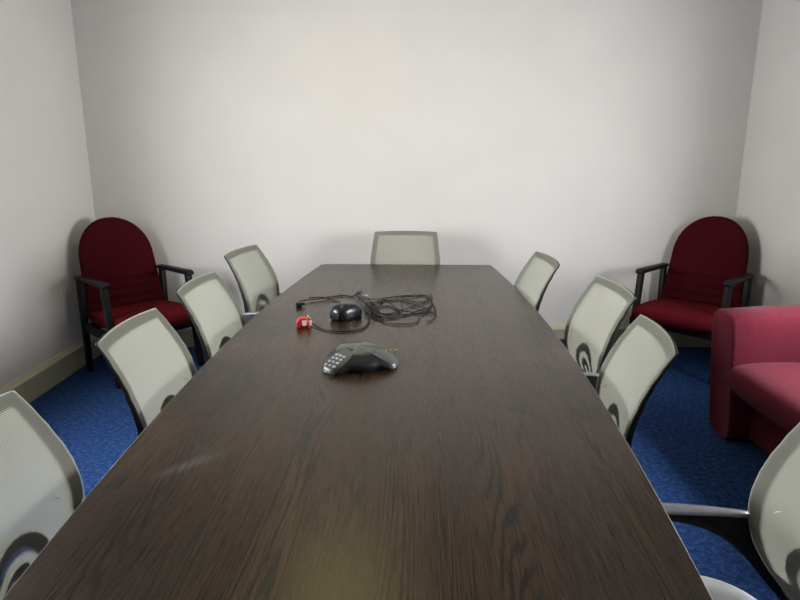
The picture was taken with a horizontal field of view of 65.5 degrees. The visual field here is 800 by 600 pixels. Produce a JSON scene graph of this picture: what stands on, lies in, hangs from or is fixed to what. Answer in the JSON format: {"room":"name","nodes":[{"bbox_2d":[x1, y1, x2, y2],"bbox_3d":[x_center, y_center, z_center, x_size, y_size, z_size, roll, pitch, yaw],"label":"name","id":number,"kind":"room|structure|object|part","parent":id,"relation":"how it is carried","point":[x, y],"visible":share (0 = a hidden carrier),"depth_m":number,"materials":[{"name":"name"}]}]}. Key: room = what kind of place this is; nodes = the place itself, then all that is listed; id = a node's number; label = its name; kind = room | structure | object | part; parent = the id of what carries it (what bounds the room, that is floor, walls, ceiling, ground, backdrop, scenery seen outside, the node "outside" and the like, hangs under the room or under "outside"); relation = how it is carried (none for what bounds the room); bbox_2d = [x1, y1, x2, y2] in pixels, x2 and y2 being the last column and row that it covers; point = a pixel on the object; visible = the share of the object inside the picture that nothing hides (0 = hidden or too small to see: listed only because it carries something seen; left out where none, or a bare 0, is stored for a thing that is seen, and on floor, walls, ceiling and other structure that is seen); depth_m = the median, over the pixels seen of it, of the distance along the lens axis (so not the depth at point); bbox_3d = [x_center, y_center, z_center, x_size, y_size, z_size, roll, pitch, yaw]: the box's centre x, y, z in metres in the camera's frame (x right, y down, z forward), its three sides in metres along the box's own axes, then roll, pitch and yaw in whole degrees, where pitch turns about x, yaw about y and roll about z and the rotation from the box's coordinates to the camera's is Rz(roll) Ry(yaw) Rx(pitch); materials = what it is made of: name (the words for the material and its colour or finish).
{"room":"conference room","nodes":[
{"label":"conference room","id":0,"kind":"room"},
{"bbox_2d":[0,0,94,388],"bbox_3d":[-2.380,-0.251,1.466,0.200,2.800,6.367,0,14,0],"label":"wall","id":1,"kind":"structure","parent":0,"point":[47,205],"depth_m":3.93,"materials":[{"name":"paint"}]},
{"bbox_2d":[0,328,105,402],"bbox_3d":[-2.267,1.025,1.773,0.027,0.176,6.367,0,14,0],"label":"baseboard","id":2,"kind":"structure","parent":1,"relation":"attached to","point":[31,385],"depth_m":4.03,"materials":[{"name":"paint"}]},
{"bbox_2d":[29,347,779,599],"bbox_3d":[0.115,1.159,1.806,5.190,0.100,6.767,0,14,0],"label":"floor","id":3,"kind":"structure","parent":0,"point":[675,444],"depth_m":3.27,"materials":[{"name":"blue carpet"}]},
{"bbox_2d":[0,390,84,599],"bbox_3d":[-0.625,0.722,1.388,0.679,0.945,0.620,0,14,1],"label":"mesh chair","id":4,"kind":"object","parent":3,"relation":"on","point":[41,484],"visible":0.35,"depth_m":1.44,"materials":[{"name":"grey fabric"}]},
{"bbox_2d":[74,217,204,388],"bbox_3d":[-1.820,-0.028,4.299,0.692,1.038,0.636,12,18,41],"label":"armchair","id":5,"kind":"object","parent":3,"relation":"on","point":[119,280],"visible":0.95,"depth_m":4.33,"materials":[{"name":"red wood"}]},
{"bbox_3d":[-2.152,0.181,4.252,0.050,0.655,0.038,12,18,41],"label":"leg","id":6,"kind":"part","parent":5,"relation":"part of","materials":[{"name":"black wood"}]},
{"bbox_3d":[-2.010,-0.121,4.048,0.444,0.034,0.052,12,18,41],"label":"armrest","id":7,"kind":"part","parent":5,"relation":"part of","materials":[{"name":"black plastic"}]},
{"bbox_3d":[-1.979,0.221,4.102,0.460,0.057,0.028,12,18,41],"label":"rail","id":8,"kind":"part","parent":5,"relation":"part of","materials":[{"name":"black wood"}]},
{"bbox_3d":[-1.847,0.245,3.985,0.122,0.655,0.038,12,18,41],"label":"leg","id":9,"kind":"part","parent":5,"relation":"part of","materials":[{"name":"black wood"}]},
{"bbox_3d":[-1.992,-0.251,4.405,0.228,0.653,0.560,12,18,41],"label":"backrest","id":10,"kind":"part","parent":5,"relation":"part of","materials":[{"name":"red fabric"}]},
{"bbox_2d":[90,299,191,328],"bbox_3d":[-1.752,0.104,4.267,0.507,0.107,0.536,12,18,41],"label":"seat cushion","id":11,"kind":"object","parent":5,"relation":"on","point":[175,313],"depth_m":4.23,"materials":[{"name":"red fabric"}]},
{"bbox_3d":[-1.776,0.171,4.306,0.457,0.048,0.544,12,18,41],"label":"seat rail","id":12,"kind":"part","parent":5,"relation":"part of","materials":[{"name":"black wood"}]},
{"bbox_3d":[-1.761,0.079,4.674,0.050,0.655,0.038,12,18,41],"label":"leg","id":13,"kind":"part","parent":5,"relation":"part of","materials":[{"name":"black plastic"}]},
{"bbox_3d":[-1.619,-0.223,4.470,0.444,0.034,0.052,12,18,41],"label":"armrest","id":14,"kind":"part","parent":5,"relation":"part of","materials":[{"name":"black plastic"}]},
{"bbox_3d":[-1.456,0.143,4.407,0.122,0.655,0.038,12,18,41],"label":"leg","id":15,"kind":"part","parent":5,"relation":"part of","materials":[{"name":"black wood"}]},
{"bbox_2d":[95,308,196,435],"bbox_3d":[-0.589,0.535,2.164,0.679,0.945,0.620,0,14,1],"label":"mesh chair","id":16,"kind":"object","parent":3,"relation":"on","point":[150,362],"visible":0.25,"depth_m":2.07,"materials":[{"name":"grey fabric"}]},
{"bbox_3d":[-0.851,0.296,2.111,0.155,0.451,0.484,0,14,1],"label":"frame","id":17,"kind":"part","parent":16,"relation":"part of","materials":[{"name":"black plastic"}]},
{"bbox_2d":[175,271,245,362],"bbox_3d":[-0.586,0.374,2.830,0.679,0.945,0.620,1,14,4],"label":"mesh chair","id":18,"kind":"object","parent":3,"relation":"on","point":[216,316],"visible":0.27,"depth_m":2.76,"materials":[{"name":"grey fabric"}]},
{"bbox_3d":[-0.848,0.132,2.790,0.155,0.451,0.484,1,14,4],"label":"frame","id":19,"kind":"part","parent":18,"relation":"part of","materials":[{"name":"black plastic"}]},
{"bbox_2d":[224,245,281,323],"bbox_3d":[-0.610,0.178,3.643,0.679,0.945,0.620,2,14,10],"label":"mesh chair","id":20,"kind":"object","parent":3,"relation":"on","point":[257,281],"visible":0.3,"depth_m":3.61,"materials":[{"name":"grey fabric"}]},
{"bbox_3d":[-0.868,-0.070,3.630,0.155,0.451,0.484,2,14,10],"label":"frame","id":21,"kind":"part","parent":20,"relation":"part of","materials":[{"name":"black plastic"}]},
{"bbox_3d":[-0.709,0.162,3.516,0.492,0.244,0.231,2,14,10],"label":"arm","id":22,"kind":"part","parent":20,"relation":"part of","materials":[{"name":"grey plastic"}]},
{"bbox_2d":[2,264,712,599],"bbox_3d":[-0.025,0.547,2.550,1.364,0.741,3.677,0,14,2],"label":"conference table","id":23,"kind":"object","parent":3,"relation":"on","point":[486,464],"visible":1,"depth_m":1.50,"materials":[{"name":"brown wood"}]},
{"bbox_2d":[330,302,361,321],"bbox_3d":[-0.248,0.047,2.891,0.102,0.074,0.166,12,18,41],"label":"module","id":24,"kind":"object","parent":23,"relation":"on","point":[344,311],"visible":1,"depth_m":2.84,"materials":[{"name":"black plastic"}]},
{"bbox_3d":[-0.299,0.072,2.839,0.052,0.032,0.014,12,18,41],"label":"socket panel","id":25,"kind":"part","parent":24,"relation":"part of","materials":[{"name":"black plastic"}]},
{"bbox_2d":[322,341,397,374],"bbox_3d":[-0.141,0.195,2.284,0.270,0.067,0.280,0,14,0],"label":"phone","id":26,"kind":"object","parent":23,"relation":"on","point":[364,356],"visible":1,"depth_m":2.20,"materials":[{"name":"grey plastic"}]},
{"bbox_2d":[322,348,336,368],"bbox_3d":[-0.242,0.198,2.296,0.051,0.053,0.201,3,14,13],"label":"keypad","id":27,"kind":"object","parent":26,"relation":"attached to","point":[331,357],"depth_m":2.22,"materials":[{"name":"grey plastic"}]},
{"bbox_2d":[339,355,389,374],"bbox_3d":[-0.130,0.223,2.191,0.183,0.053,0.048,-4,14,-16],"label":"speaker grille","id":28,"kind":"object","parent":26,"relation":"attached to","point":[347,363],"depth_m":2.18,"materials":[{"name":"black plastic"}]},
{"bbox_2d":[296,291,436,331],"bbox_3d":[-0.170,0.028,3.010,0.691,0.053,0.729,0,14,0],"label":"cable tangle","id":29,"kind":"object","parent":23,"relation":"on","point":[301,322],"visible":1,"depth_m":2.98,"materials":[{"name":"black plastic"}]},
{"bbox_2d":[370,231,439,264],"bbox_3d":[0.029,0.046,4.189,0.620,0.945,0.679,0,14,2],"label":"mesh chair","id":30,"kind":"object","parent":3,"relation":"on","point":[388,247],"visible":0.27,"depth_m":4.35,"materials":[{"name":"grey fabric"}]},
{"bbox_2d":[514,251,559,310],"bbox_3d":[0.477,0.231,3.424,0.679,0.945,0.620,-1,14,-3],"label":"mesh chair","id":31,"kind":"object","parent":3,"relation":"on","point":[532,282],"visible":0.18,"depth_m":3.36,"materials":[{"name":"grey fabric"}]},
{"bbox_3d":[0.739,-0.010,3.380,0.155,0.451,0.484,-1,14,-3],"label":"frame","id":32,"kind":"part","parent":31,"relation":"part of","materials":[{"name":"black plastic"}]},
{"bbox_2d":[559,276,635,390],"bbox_3d":[0.602,0.396,2.739,0.679,0.945,0.620,0,14,-2],"label":"mesh chair","id":33,"kind":"object","parent":3,"relation":"on","point":[593,323],"visible":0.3,"depth_m":2.68,"materials":[{"name":"grey fabric"}]},
{"bbox_3d":[0.683,0.383,2.599,0.492,0.244,0.231,0,14,-2],"label":"arm","id":34,"kind":"part","parent":33,"relation":"part of","materials":[{"name":"grey plastic"}]},
{"bbox_3d":[0.864,0.156,2.690,0.155,0.451,0.484,0,14,-2],"label":"frame","id":35,"kind":"part","parent":33,"relation":"part of","materials":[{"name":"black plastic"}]},
{"bbox_2d":[596,314,678,458],"bbox_3d":[0.508,0.544,2.125,0.679,0.945,0.620,2,14,8],"label":"mesh chair","id":36,"kind":"object","parent":3,"relation":"on","point":[631,370],"visible":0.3,"depth_m":2.01,"materials":[{"name":"grey fabric"}]},
{"bbox_3d":[0.768,0.315,2.032,0.155,0.451,0.484,2,14,8],"label":"frame","id":37,"kind":"part","parent":36,"relation":"part of","materials":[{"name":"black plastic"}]},
{"bbox_2d":[629,216,753,384],"bbox_3d":[2.045,-0.042,4.357,0.692,1.038,0.636,-13,19,-42],"label":"armchair","id":38,"kind":"object","parent":3,"relation":"on","point":[706,273],"visible":0.84,"depth_m":4.39,"materials":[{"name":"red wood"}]},
{"bbox_3d":[1.679,0.132,4.453,0.122,0.655,0.038,-13,19,-42],"label":"leg","id":39,"kind":"part","parent":38,"relation":"part of","materials":[{"name":"black wood"}]},
{"bbox_3d":[1.837,-0.235,4.521,0.444,0.034,0.052,-13,19,-42],"label":"armrest","id":40,"kind":"part","parent":38,"relation":"part of","materials":[{"name":"black plastic"}]},
{"bbox_3d":[1.974,0.065,4.730,0.050,0.655,0.038,-13,19,-42],"label":"leg","id":41,"kind":"part","parent":38,"relation":"part of","materials":[{"name":"black plastic"}]},
{"bbox_3d":[2.002,0.158,4.362,0.457,0.048,0.544,-13,19,-42],"label":"seat rail","id":42,"kind":"part","parent":38,"relation":"part of","materials":[{"name":"black wood"}]},
{"bbox_2d":[631,298,720,333],"bbox_3d":[1.979,0.090,4.323,0.507,0.107,0.536,-13,19,-42],"label":"seat cushion","id":43,"kind":"object","parent":38,"relation":"on","point":[689,315],"depth_m":4.21,"materials":[{"name":"red fabric"}]},
{"bbox_3d":[2.212,-0.267,4.468,0.228,0.653,0.560,-13,19,-42],"label":"backrest","id":44,"kind":"part","parent":38,"relation":"part of","materials":[{"name":"red fabric"}]},
{"bbox_3d":[2.085,0.231,4.044,0.122,0.655,0.038,-13,19,-42],"label":"leg","id":45,"kind":"part","parent":38,"relation":"part of","materials":[{"name":"black wood"}]},
{"bbox_3d":[2.242,-0.137,4.112,0.444,0.034,0.052,-13,19,-42],"label":"armrest","id":46,"kind":"part","parent":38,"relation":"part of","materials":[{"name":"black plastic"}]},
{"bbox_3d":[2.380,0.164,4.322,0.050,0.655,0.038,-13,19,-42],"label":"leg","id":47,"kind":"part","parent":38,"relation":"part of","materials":[{"name":"black wood"}]},
{"bbox_2d":[661,422,799,599],"bbox_3d":[0.671,0.735,1.335,0.679,0.945,0.620,0,14,0],"label":"mesh chair","id":48,"kind":"object","parent":3,"relation":"on","point":[767,534],"visible":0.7,"depth_m":1.47,"materials":[{"name":"grey fabric"}]},
{"bbox_3d":[0.630,0.764,1.342,0.476,0.073,0.486,0,14,0],"label":"seat","id":49,"kind":"part","parent":48,"relation":"part of","materials":[{"name":"grey fabric"}]},
{"bbox_3d":[0.748,0.659,1.456,0.492,0.244,0.231,0,14,0],"label":"arm","id":50,"kind":"part","parent":48,"relation":"part of","materials":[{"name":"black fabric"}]},
{"bbox_2d":[709,304,799,455],"bbox_3d":[2.057,0.478,2.708,0.836,0.800,1.401,0,14,0],"label":"sofa","id":51,"kind":"object","parent":3,"relation":"on","point":[755,369],"visible":0.99,"depth_m":3.13,"materials":[{"name":"red fabric"}]},
{"bbox_2d":[726,362,799,432],"bbox_3d":[1.952,0.499,2.713,0.637,0.205,0.944,0,14,0],"label":"seat cushion","id":52,"kind":"object","parent":51,"relation":"on","point":[772,389],"depth_m":2.88,"materials":[{"name":"red fabric"}]},
{"bbox_2d":[70,0,762,324],"bbox_3d":[0.115,-1.020,4.658,5.190,2.800,0.200,0,14,0],"label":"wall","id":53,"kind":"structure","parent":0,"point":[586,135],"depth_m":4.50,"materials":[{"name":"paint"}]},
{"bbox_2d":[176,325,710,346],"bbox_3d":[0.115,0.282,4.855,4.736,0.176,0.027,0,14,0],"label":"baseboard","id":54,"kind":"structure","parent":53,"relation":"attached to","point":[186,335],"depth_m":4.85,"materials":[{"name":"paint"}]},
{"bbox_3d":[0.115,0.214,4.839,4.736,0.038,0.027,0,14,0],"label":"skirting moulding","id":55,"kind":"part","parent":54,"relation":"part of","materials":[{"name":"paint"}]},
{"bbox_2d":[735,0,799,306],"bbox_3d":[2.610,-0.251,1.466,0.200,2.800,6.367,0,14,0],"label":"wall","id":56,"kind":"structure","parent":0,"point":[768,204],"depth_m":4.16,"materials":[{"name":"paint"}]}
]}

